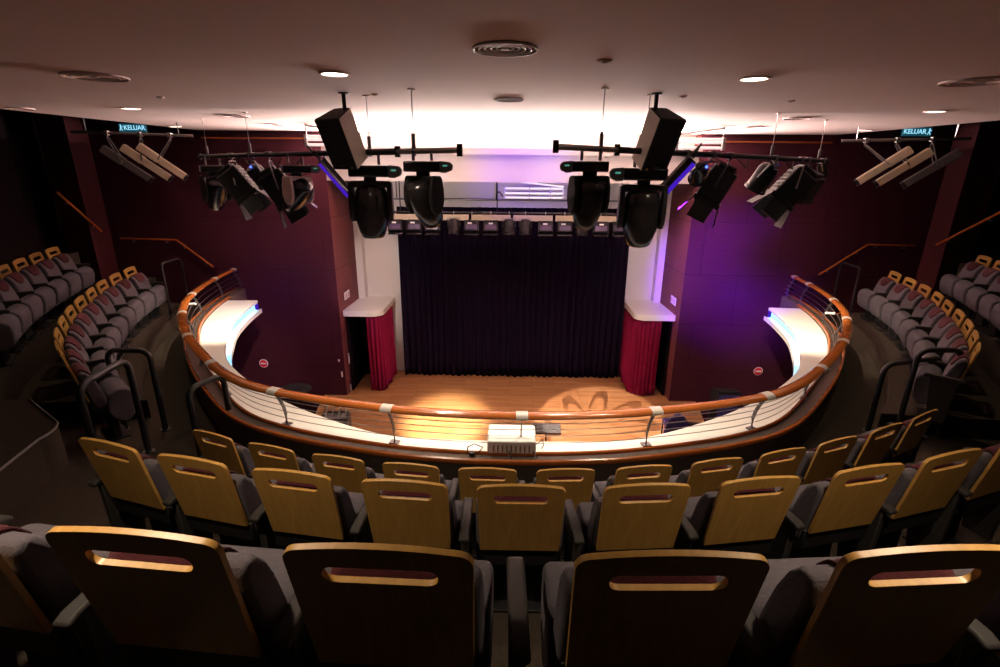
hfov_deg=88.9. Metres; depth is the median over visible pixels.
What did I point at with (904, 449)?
seat
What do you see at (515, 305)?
stage curtain
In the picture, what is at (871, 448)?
seat
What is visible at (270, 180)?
spotlight
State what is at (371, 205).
spotlight
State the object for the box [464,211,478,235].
floodlight
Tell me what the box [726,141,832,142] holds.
trim
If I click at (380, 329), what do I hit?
drape
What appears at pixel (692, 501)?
seat cushion
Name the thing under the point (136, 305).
seat cushion
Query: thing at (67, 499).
floor
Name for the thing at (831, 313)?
lamp
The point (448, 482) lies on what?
seat cushion
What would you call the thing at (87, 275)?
seat cushion
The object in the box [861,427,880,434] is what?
seat cushion
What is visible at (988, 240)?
wall
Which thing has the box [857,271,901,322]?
seat
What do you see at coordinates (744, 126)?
ceiling vent
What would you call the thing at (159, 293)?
seat cushion
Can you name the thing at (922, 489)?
seat
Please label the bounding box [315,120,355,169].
grille
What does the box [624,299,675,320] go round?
ledge
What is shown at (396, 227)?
floodlight
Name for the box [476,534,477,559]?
seat cushion
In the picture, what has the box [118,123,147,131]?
exit sign
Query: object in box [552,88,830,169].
bar
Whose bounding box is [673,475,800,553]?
seat
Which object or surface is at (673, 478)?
seat cushion
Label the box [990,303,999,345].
seat
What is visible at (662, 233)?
wall
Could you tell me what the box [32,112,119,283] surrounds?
column
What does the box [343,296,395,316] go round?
countertop
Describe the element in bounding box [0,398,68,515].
floor
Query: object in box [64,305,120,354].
seat
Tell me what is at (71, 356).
seat
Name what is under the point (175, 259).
rail
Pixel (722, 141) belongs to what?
tube rack
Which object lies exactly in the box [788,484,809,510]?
seat cushion
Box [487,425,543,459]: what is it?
projector
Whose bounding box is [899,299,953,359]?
seat
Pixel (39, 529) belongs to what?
seat cushion
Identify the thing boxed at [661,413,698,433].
chair
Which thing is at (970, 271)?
seat
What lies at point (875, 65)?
ceiling
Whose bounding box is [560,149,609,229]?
spotlight
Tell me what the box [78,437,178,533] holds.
seat
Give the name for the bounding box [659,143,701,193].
batten
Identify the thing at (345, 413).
case
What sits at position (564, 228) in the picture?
floodlight
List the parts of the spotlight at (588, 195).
yoke arm, yoke arm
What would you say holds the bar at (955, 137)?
hanging from the ceiling
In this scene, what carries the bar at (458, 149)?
hanging from the ceiling
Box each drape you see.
[366,305,396,390]
[618,308,661,395]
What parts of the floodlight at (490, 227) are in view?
glass, barn door, frame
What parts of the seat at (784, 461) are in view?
backrest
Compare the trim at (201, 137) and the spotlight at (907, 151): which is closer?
the spotlight at (907, 151)
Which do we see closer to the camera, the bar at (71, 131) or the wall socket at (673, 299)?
the bar at (71, 131)
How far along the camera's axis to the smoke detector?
2.98 m
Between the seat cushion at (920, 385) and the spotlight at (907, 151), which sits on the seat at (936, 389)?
the seat cushion at (920, 385)
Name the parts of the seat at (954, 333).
backrest, panel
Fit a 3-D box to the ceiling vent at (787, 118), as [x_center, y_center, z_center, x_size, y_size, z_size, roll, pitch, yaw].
[3.772,-2.733,6.481,0.320,0.016,0.320,1,18,1]
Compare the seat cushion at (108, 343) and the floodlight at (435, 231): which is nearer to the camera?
the seat cushion at (108, 343)
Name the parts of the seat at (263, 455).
panel, backrest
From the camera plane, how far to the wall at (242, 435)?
5.18 m
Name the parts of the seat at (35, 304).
backrest, armrest, arm panel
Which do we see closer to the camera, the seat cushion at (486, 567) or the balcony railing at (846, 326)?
the seat cushion at (486, 567)
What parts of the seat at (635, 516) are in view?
arm panel, armrest, backrest, panel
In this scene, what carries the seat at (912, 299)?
on the floor at (974, 410)
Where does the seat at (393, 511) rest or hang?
on the floor at (67, 499)
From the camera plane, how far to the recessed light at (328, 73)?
3.52 m
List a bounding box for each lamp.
[817,158,829,177]
[825,312,840,314]
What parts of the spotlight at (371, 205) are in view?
yoke arm, yoke arm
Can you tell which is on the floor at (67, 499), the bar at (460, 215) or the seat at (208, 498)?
the seat at (208, 498)
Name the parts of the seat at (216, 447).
backrest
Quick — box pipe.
[394,181,627,201]
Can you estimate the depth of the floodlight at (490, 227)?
10.86 m
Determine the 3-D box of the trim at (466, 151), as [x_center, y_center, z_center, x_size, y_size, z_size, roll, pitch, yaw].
[0.208,-3.622,10.165,7.440,0.130,0.440,1,18,1]
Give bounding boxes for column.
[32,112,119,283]
[914,120,999,295]
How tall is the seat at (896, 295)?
0.947 m
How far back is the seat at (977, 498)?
3.13 m
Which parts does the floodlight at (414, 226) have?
glass, frame, barn door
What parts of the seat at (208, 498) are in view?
armrest, arm panel, panel, backrest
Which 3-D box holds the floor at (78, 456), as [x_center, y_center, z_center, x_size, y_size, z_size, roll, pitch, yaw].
[-3.599,1.460,4.737,1.709,0.220,0.743,8,20,21]
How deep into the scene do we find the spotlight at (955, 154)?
7.59 m
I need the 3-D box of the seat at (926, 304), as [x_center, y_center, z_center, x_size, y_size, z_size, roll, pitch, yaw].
[6.561,-0.197,8.070,0.469,0.947,0.544,9,20,24]
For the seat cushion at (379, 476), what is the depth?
4.21 m
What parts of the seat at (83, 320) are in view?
panel, backrest, arm panel, armrest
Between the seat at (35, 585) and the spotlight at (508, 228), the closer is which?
the seat at (35, 585)
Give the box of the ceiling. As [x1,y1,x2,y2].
[0,0,999,135]
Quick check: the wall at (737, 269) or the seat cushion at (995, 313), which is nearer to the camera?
the seat cushion at (995, 313)
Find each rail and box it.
[76,359,154,454]
[104,348,170,431]
[161,258,190,315]
[186,375,231,457]
[828,262,860,315]
[862,356,941,431]
[895,348,963,438]
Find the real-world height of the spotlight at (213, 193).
0.781 m
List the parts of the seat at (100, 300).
panel, backrest, armrest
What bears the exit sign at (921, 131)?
hanging from the ceiling
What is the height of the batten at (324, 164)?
0.554 m
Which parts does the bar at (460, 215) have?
drop rod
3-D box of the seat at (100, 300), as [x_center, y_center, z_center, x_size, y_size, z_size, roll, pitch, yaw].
[-6.011,-0.268,7.954,0.469,0.947,0.544,-8,20,-24]
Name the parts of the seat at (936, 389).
arm panel, armrest, backrest, panel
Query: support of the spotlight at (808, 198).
hanging from the bar at (557, 146)
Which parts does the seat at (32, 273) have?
panel, backrest, armrest, arm panel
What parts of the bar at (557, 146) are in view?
plate, plate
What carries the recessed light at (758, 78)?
in the ceiling
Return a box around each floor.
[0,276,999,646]
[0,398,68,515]
[19,303,192,419]
[57,305,999,559]
[67,448,96,472]
[315,370,703,441]
[836,313,999,438]
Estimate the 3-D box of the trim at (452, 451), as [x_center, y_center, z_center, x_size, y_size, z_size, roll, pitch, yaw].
[0.146,0.250,7.538,11.456,0.060,5.727,1,18,1]
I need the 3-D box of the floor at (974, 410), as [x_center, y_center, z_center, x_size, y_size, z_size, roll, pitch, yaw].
[6.968,0.466,8.050,4.773,0.290,5.091,1,18,1]
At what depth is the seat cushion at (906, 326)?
7.66 m
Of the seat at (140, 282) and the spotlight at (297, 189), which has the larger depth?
the seat at (140, 282)
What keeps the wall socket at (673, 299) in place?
attached to the wall at (679, 225)
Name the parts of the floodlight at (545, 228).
glass, frame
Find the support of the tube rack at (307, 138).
hanging from the ceiling
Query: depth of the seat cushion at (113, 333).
7.02 m
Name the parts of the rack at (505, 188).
frame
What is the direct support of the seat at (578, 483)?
on the floor at (847, 414)
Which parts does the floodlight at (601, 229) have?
barn door, glass, frame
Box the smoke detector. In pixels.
[597,59,611,62]
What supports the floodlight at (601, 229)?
hanging from the bar at (460, 215)
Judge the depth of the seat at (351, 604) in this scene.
1.21 m
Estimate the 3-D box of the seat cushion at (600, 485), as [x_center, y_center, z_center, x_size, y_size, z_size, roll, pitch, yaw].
[1.013,1.388,4.201,0.464,0.359,0.255,-2,19,-7]
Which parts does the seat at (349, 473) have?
backrest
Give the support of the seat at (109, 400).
on the floor at (847, 414)
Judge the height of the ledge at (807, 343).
0.260 m
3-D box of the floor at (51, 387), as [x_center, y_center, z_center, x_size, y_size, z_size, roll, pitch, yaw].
[-6.654,0.257,8.320,4.773,0.290,5.091,1,18,1]
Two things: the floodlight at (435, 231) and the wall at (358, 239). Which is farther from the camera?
the wall at (358, 239)
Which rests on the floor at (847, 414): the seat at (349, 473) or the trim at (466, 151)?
the seat at (349, 473)
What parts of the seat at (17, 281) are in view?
panel, backrest, arm panel, armrest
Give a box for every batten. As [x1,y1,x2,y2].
[307,146,347,197]
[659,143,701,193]
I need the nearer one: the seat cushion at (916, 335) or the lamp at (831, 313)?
the seat cushion at (916, 335)
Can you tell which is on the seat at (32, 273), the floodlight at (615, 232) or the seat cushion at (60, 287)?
the seat cushion at (60, 287)
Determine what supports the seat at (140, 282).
on the floor at (51, 387)
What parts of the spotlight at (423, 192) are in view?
yoke arm, yoke arm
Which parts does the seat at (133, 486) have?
armrest, panel, arm panel, backrest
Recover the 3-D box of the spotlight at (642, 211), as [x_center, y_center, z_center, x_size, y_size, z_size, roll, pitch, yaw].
[1.283,-1.242,4.804,0.544,0.854,0.323,4,19,9]
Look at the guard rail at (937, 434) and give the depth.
5.77 m
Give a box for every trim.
[183,287,844,465]
[197,296,830,455]
[201,137,303,138]
[321,146,702,156]
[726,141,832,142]
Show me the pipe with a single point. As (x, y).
(396, 198)
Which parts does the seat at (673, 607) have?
arm panel, armrest, backrest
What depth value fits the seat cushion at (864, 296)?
9.62 m
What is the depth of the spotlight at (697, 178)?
5.34 m
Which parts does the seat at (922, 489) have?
arm panel, armrest, backrest, panel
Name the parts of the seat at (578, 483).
panel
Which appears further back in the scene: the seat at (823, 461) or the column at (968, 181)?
the column at (968, 181)
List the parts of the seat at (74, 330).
panel, backrest, arm panel, armrest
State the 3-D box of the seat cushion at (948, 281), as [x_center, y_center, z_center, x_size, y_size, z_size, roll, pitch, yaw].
[8.072,-0.842,9.076,0.255,0.359,0.464,6,19,17]
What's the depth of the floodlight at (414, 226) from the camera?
10.89 m
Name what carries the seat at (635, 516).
on the floor at (67, 499)
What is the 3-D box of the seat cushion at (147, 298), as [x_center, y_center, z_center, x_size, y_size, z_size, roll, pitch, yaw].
[-6.275,-0.513,8.963,0.255,0.359,0.464,-5,19,-15]
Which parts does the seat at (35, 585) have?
armrest, arm panel, panel, backrest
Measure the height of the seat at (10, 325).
0.947 m
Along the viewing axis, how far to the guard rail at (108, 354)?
5.80 m
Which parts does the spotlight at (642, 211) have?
yoke arm, yoke arm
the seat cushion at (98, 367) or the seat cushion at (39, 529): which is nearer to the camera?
the seat cushion at (39, 529)
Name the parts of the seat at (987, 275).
arm panel, armrest, backrest, panel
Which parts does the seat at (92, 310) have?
panel, backrest, armrest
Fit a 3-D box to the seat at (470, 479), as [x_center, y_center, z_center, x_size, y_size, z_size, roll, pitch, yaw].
[-0.123,1.342,4.031,0.542,0.947,0.469,1,18,2]
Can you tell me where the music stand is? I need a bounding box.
[532,423,560,441]
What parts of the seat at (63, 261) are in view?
panel, backrest, armrest, armrest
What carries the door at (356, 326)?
in the wall at (341, 223)
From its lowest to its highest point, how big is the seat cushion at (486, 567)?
0.359 m
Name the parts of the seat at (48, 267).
panel, backrest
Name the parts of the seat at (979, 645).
arm panel, armrest, backrest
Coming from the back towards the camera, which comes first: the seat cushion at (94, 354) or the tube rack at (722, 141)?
the tube rack at (722, 141)
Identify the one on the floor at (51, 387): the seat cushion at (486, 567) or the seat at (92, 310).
the seat at (92, 310)
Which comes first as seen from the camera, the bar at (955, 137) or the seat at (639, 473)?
the seat at (639, 473)
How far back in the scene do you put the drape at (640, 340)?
11.80 m
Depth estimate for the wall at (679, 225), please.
11.33 m
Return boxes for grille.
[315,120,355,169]
[643,120,685,170]
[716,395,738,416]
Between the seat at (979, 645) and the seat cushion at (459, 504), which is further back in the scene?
the seat cushion at (459, 504)
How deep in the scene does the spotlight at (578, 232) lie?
10.85 m
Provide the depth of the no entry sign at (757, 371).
11.44 m
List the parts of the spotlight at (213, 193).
yoke arm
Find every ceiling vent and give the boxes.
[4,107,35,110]
[58,71,130,81]
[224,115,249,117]
[472,40,537,56]
[494,97,522,101]
[741,126,763,127]
[783,117,810,119]
[937,76,999,86]
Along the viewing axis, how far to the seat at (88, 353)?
5.96 m
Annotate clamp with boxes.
[466,443,482,456]
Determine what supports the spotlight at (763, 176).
hanging from the bar at (557, 146)
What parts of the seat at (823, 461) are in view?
armrest, backrest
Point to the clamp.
(472, 453)
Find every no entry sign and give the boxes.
[259,359,267,367]
[754,367,762,374]
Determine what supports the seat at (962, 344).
on the floor at (974, 410)
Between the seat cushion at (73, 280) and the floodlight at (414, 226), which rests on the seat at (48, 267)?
the seat cushion at (73, 280)
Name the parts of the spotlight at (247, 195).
barn door, frame, barn door, barn door, barn door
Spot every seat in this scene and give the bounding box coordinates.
[0,264,55,329]
[0,280,43,340]
[0,299,31,353]
[0,309,21,366]
[0,515,89,666]
[12,258,68,319]
[28,252,81,309]
[45,247,94,301]
[45,526,293,666]
[53,327,114,363]
[54,340,120,378]
[57,315,116,360]
[59,354,135,441]
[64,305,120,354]
[74,295,127,360]
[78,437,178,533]
[85,287,135,347]
[95,279,143,337]
[109,272,154,328]
[123,266,166,319]
[157,453,261,547]
[192,429,255,478]
[247,442,315,477]
[249,468,364,549]
[268,542,493,666]
[312,454,384,492]
[349,479,462,550]
[382,462,451,493]
[449,467,517,557]
[458,484,565,612]
[506,549,769,666]
[518,468,594,558]
[564,482,690,561]
[591,464,671,501]
[669,457,743,496]
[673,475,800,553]
[725,544,999,666]
[737,447,805,478]
[761,463,904,558]
[794,436,857,484]
[836,448,982,556]
[841,422,902,469]
[855,409,938,464]
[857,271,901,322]
[869,277,916,331]
[881,284,931,340]
[892,291,943,351]
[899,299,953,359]
[903,444,999,545]
[906,308,965,368]
[912,319,973,358]
[912,342,980,423]
[917,330,978,372]
[932,590,999,666]
[939,255,992,309]
[953,260,999,317]
[966,275,999,327]
[978,294,999,337]
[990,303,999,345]
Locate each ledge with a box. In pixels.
[200,300,827,451]
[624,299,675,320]
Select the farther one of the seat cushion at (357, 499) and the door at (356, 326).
the door at (356, 326)
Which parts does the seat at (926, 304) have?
armrest, backrest, panel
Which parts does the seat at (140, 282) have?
panel, backrest, arm panel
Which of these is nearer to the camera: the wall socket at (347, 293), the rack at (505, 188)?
the rack at (505, 188)
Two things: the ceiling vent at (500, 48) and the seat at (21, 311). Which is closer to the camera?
the ceiling vent at (500, 48)
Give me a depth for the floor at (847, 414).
6.47 m
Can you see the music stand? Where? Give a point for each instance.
(537, 425)
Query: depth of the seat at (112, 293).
8.37 m
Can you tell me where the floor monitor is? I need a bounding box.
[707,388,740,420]
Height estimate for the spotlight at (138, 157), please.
0.770 m
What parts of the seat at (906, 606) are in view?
arm panel, armrest, backrest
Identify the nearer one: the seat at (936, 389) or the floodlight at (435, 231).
the seat at (936, 389)
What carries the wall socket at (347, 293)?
attached to the wall at (341, 223)
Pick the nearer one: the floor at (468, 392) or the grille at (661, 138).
the grille at (661, 138)
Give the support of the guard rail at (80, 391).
on the floor at (78, 456)
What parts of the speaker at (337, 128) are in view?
panel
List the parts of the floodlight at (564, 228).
barn door, glass, frame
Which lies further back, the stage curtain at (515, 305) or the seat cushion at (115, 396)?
the stage curtain at (515, 305)
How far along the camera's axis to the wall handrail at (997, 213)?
9.18 m
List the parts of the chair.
seat, backrest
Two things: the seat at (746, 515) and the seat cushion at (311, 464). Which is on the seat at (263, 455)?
the seat cushion at (311, 464)
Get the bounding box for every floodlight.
[388,210,404,234]
[407,213,422,234]
[425,225,440,234]
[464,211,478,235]
[483,220,497,235]
[538,212,552,235]
[556,212,571,236]
[592,213,608,236]
[610,222,623,236]
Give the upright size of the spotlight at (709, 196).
0.794 m
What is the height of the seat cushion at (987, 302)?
0.359 m
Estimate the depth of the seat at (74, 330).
6.41 m
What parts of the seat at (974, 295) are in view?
backrest, armrest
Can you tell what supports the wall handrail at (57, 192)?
attached to the column at (68, 157)
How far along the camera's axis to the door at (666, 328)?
11.96 m
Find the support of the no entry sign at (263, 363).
attached to the wall at (737, 269)
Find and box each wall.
[0,109,66,259]
[84,118,956,421]
[186,288,841,496]
[327,181,358,394]
[353,188,367,297]
[364,181,659,369]
[651,191,671,301]
[660,135,701,400]
[972,165,999,262]
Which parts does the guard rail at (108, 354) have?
floor plate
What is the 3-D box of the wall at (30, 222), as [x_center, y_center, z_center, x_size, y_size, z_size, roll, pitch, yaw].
[-9.271,0.801,4.714,0.100,7.350,14.000,1,18,1]
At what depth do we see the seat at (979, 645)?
1.35 m
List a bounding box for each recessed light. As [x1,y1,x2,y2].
[119,107,140,109]
[264,123,284,125]
[318,70,349,76]
[738,75,770,81]
[923,110,947,112]
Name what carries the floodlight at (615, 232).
hanging from the bar at (460, 215)
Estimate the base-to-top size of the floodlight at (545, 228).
0.495 m
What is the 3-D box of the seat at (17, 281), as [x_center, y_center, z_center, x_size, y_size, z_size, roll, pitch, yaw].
[-6.967,-0.566,7.575,0.469,0.947,0.544,-8,20,-24]
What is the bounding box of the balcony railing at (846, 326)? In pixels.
[177,268,852,446]
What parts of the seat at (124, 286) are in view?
panel, backrest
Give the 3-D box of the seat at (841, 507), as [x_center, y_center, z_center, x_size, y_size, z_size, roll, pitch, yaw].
[1.793,1.053,2.939,0.564,0.947,0.469,-4,19,-12]
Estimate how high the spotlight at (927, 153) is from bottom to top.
0.740 m
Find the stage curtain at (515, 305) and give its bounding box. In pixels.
[396,206,628,378]
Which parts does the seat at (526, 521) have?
armrest, arm panel, backrest, panel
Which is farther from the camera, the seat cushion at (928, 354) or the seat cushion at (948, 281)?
the seat cushion at (948, 281)
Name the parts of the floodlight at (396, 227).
glass, frame, barn door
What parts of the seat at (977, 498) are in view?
arm panel, armrest, backrest, arm panel, panel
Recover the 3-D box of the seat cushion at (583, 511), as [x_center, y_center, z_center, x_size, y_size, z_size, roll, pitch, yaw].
[0.682,1.142,2.920,0.464,0.359,0.255,-1,18,-4]
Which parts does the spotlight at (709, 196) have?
barn door, frame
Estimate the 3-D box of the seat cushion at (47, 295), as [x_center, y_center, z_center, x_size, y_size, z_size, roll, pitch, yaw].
[-6.854,-0.485,7.611,0.255,0.359,0.464,-8,20,-24]
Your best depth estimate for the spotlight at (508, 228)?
10.88 m
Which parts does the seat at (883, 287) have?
armrest, backrest, panel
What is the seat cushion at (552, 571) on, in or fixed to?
on the seat at (673, 607)
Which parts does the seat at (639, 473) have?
armrest, backrest, panel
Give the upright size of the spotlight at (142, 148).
0.745 m
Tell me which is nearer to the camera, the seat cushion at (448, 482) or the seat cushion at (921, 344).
the seat cushion at (448, 482)
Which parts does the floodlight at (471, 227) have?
frame, glass, barn door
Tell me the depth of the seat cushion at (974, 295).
8.08 m
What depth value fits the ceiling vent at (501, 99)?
4.83 m
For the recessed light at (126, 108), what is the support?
in the ceiling
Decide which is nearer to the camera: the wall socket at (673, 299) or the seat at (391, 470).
the seat at (391, 470)
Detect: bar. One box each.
[70,118,192,136]
[197,88,462,165]
[394,181,622,221]
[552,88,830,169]
[841,124,971,141]
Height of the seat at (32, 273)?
0.947 m
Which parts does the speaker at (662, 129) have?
panel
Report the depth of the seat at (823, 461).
4.19 m
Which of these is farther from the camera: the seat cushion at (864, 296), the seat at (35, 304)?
the seat cushion at (864, 296)
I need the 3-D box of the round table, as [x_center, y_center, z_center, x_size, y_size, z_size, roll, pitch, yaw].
[-4.551,1.817,11.470,0.720,1.235,0.720,1,18,1]
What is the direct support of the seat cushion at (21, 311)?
on the seat at (21, 311)
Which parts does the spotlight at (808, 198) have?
frame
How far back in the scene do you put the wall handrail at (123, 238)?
10.76 m
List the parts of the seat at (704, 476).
backrest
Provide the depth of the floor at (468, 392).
11.64 m
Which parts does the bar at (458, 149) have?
plate, plate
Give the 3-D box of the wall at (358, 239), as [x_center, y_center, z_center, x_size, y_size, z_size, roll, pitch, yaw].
[-3.439,-1.726,12.362,0.300,5.715,0.240,1,18,1]
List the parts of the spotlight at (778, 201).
barn door, barn door, barn door, frame, barn door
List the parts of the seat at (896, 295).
armrest, backrest, panel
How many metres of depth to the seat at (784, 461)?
4.00 m
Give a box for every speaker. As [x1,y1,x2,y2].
[314,92,367,169]
[632,92,685,170]
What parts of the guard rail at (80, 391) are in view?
floor plate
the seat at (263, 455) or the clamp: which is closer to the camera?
the seat at (263, 455)
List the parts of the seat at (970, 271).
armrest, backrest, panel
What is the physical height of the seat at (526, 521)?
0.947 m
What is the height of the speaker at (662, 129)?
0.636 m
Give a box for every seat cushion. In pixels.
[0,314,21,350]
[5,304,31,335]
[17,295,43,324]
[21,523,55,536]
[31,286,55,315]
[44,279,68,306]
[58,272,81,297]
[74,266,94,290]
[90,350,114,363]
[91,363,120,378]
[93,338,116,360]
[99,327,120,354]
[99,377,135,420]
[108,317,127,344]
[116,307,135,333]
[125,299,143,324]
[135,292,154,316]
[147,285,166,308]
[220,544,293,602]
[309,463,315,472]
[348,492,364,542]
[375,473,384,478]
[445,480,451,493]
[455,500,462,550]
[474,560,493,666]
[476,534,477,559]
[541,562,574,666]
[576,502,592,555]
[594,481,606,495]
[669,475,677,482]
[684,496,700,521]
[752,556,842,618]
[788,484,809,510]
[857,288,876,311]
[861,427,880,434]
[869,295,890,320]
[881,303,902,328]
[892,311,911,335]
[899,320,919,345]
[906,329,928,356]
[912,340,935,358]
[912,364,942,403]
[917,353,937,369]
[939,274,961,298]
[953,280,976,305]
[966,287,989,313]
[978,294,999,322]
[990,303,999,329]
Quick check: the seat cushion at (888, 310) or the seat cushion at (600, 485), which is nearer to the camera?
the seat cushion at (600, 485)
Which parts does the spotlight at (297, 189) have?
yoke arm, yoke arm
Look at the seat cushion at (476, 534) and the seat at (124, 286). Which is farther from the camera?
the seat at (124, 286)
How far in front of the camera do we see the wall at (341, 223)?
11.46 m
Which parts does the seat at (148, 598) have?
armrest, arm panel, backrest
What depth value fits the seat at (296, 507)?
2.64 m
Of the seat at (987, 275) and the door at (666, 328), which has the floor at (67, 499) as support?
the seat at (987, 275)
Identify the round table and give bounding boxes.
[281,383,311,406]
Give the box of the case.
[321,405,351,425]
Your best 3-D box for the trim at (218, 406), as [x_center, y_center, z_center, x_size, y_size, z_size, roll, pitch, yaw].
[0.154,0.151,7.851,12.003,0.060,6.651,1,18,1]
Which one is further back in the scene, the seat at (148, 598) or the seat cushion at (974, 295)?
the seat cushion at (974, 295)
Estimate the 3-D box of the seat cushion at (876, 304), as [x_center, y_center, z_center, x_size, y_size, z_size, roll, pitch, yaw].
[6.852,-0.461,9.151,0.255,0.359,0.464,6,19,15]
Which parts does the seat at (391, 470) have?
panel, backrest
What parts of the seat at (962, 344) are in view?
armrest, arm panel, backrest, panel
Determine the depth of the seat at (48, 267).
8.48 m
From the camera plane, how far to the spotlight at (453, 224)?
10.90 m
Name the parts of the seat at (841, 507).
arm panel, armrest, backrest, panel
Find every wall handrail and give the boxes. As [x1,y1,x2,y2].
[56,191,101,231]
[120,237,213,266]
[818,244,915,275]
[935,211,999,245]
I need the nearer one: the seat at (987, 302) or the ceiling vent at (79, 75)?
the ceiling vent at (79, 75)
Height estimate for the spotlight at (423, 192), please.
0.658 m
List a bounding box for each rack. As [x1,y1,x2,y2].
[304,124,323,146]
[496,182,563,199]
[675,127,725,150]
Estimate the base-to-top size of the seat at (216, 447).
0.947 m
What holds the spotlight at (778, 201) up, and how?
hanging from the bar at (557, 146)
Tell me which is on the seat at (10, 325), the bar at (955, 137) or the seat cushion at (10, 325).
the seat cushion at (10, 325)
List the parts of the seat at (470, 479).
armrest, panel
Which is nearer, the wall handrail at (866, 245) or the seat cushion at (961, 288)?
the seat cushion at (961, 288)
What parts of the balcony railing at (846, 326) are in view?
post, post, post, post, post, post, post, post, post, post, post, post, post, post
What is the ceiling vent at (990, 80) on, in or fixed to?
in the ceiling
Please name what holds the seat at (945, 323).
on the floor at (974, 410)
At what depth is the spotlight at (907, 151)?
7.66 m
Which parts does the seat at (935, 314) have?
armrest, arm panel, backrest, panel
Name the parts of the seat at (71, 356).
panel, backrest, arm panel, armrest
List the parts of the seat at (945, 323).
armrest, backrest, panel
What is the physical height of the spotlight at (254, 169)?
0.476 m
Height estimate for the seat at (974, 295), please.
0.947 m
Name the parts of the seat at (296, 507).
armrest, arm panel, backrest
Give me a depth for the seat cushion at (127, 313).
7.95 m
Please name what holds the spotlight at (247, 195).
hanging from the bar at (458, 149)
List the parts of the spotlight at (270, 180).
frame, barn door, barn door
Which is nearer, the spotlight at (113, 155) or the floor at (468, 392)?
the spotlight at (113, 155)
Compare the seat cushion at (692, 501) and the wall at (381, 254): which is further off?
the wall at (381, 254)
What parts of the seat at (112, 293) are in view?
panel, backrest, armrest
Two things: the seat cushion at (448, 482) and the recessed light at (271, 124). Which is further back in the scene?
the recessed light at (271, 124)
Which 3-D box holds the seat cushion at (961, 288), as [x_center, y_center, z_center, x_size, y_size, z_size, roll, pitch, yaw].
[7.877,-0.684,8.598,0.255,0.359,0.464,8,20,22]
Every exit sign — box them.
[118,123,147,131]
[901,127,931,135]
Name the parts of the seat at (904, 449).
armrest, arm panel, armrest, backrest, arm panel, panel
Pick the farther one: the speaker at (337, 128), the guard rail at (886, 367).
the guard rail at (886, 367)
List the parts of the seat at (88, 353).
panel, backrest, arm panel, armrest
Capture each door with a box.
[346,316,369,389]
[655,321,672,395]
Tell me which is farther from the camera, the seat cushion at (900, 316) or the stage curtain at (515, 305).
the stage curtain at (515, 305)
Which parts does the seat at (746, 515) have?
arm panel, armrest, backrest, panel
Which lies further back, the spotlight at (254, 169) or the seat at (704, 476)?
the spotlight at (254, 169)
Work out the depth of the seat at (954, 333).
6.57 m
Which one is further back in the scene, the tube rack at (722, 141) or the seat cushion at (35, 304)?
the tube rack at (722, 141)
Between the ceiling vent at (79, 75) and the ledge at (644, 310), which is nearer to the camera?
the ceiling vent at (79, 75)
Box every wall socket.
[344,290,349,299]
[670,295,675,305]
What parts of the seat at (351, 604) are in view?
armrest, arm panel, backrest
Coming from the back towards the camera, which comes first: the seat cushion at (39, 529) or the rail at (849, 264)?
the rail at (849, 264)
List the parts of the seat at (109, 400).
panel, backrest, armrest, arm panel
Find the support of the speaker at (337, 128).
hanging from the ceiling
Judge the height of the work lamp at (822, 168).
0.282 m
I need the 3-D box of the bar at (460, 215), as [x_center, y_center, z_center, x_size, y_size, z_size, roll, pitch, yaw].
[0.219,-2.811,10.847,5.420,0.810,0.083,1,18,1]
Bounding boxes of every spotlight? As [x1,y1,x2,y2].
[99,130,154,183]
[119,132,173,181]
[136,133,188,180]
[198,156,232,210]
[217,153,271,220]
[246,152,263,189]
[258,152,317,228]
[280,154,320,211]
[348,155,401,238]
[403,151,452,228]
[447,211,459,233]
[502,211,515,234]
[519,211,531,234]
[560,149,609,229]
[574,227,586,235]
[609,154,667,247]
[678,152,736,227]
[687,151,718,186]
[744,155,778,194]
[747,157,817,227]
[798,157,824,204]
[853,138,913,185]
[873,137,933,187]
[900,137,963,188]
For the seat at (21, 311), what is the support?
on the floor at (67, 499)
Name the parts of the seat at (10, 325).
armrest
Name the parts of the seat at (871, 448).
armrest, backrest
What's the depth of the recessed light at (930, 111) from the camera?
5.55 m
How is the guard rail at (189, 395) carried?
on the floor at (847, 414)
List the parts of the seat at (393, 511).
armrest, arm panel, backrest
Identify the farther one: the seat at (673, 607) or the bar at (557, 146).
the bar at (557, 146)
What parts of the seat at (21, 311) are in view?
backrest, armrest, arm panel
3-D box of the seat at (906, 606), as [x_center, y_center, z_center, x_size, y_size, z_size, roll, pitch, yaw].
[0.902,0.846,1.478,0.553,0.947,0.469,-1,18,-3]
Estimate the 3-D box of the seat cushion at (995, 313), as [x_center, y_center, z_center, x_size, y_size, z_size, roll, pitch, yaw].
[7.122,-0.215,7.166,0.255,0.359,0.464,11,21,28]
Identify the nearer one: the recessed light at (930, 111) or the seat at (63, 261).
the recessed light at (930, 111)
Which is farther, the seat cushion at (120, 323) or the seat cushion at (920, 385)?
the seat cushion at (120, 323)
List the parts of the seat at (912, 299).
armrest, backrest, panel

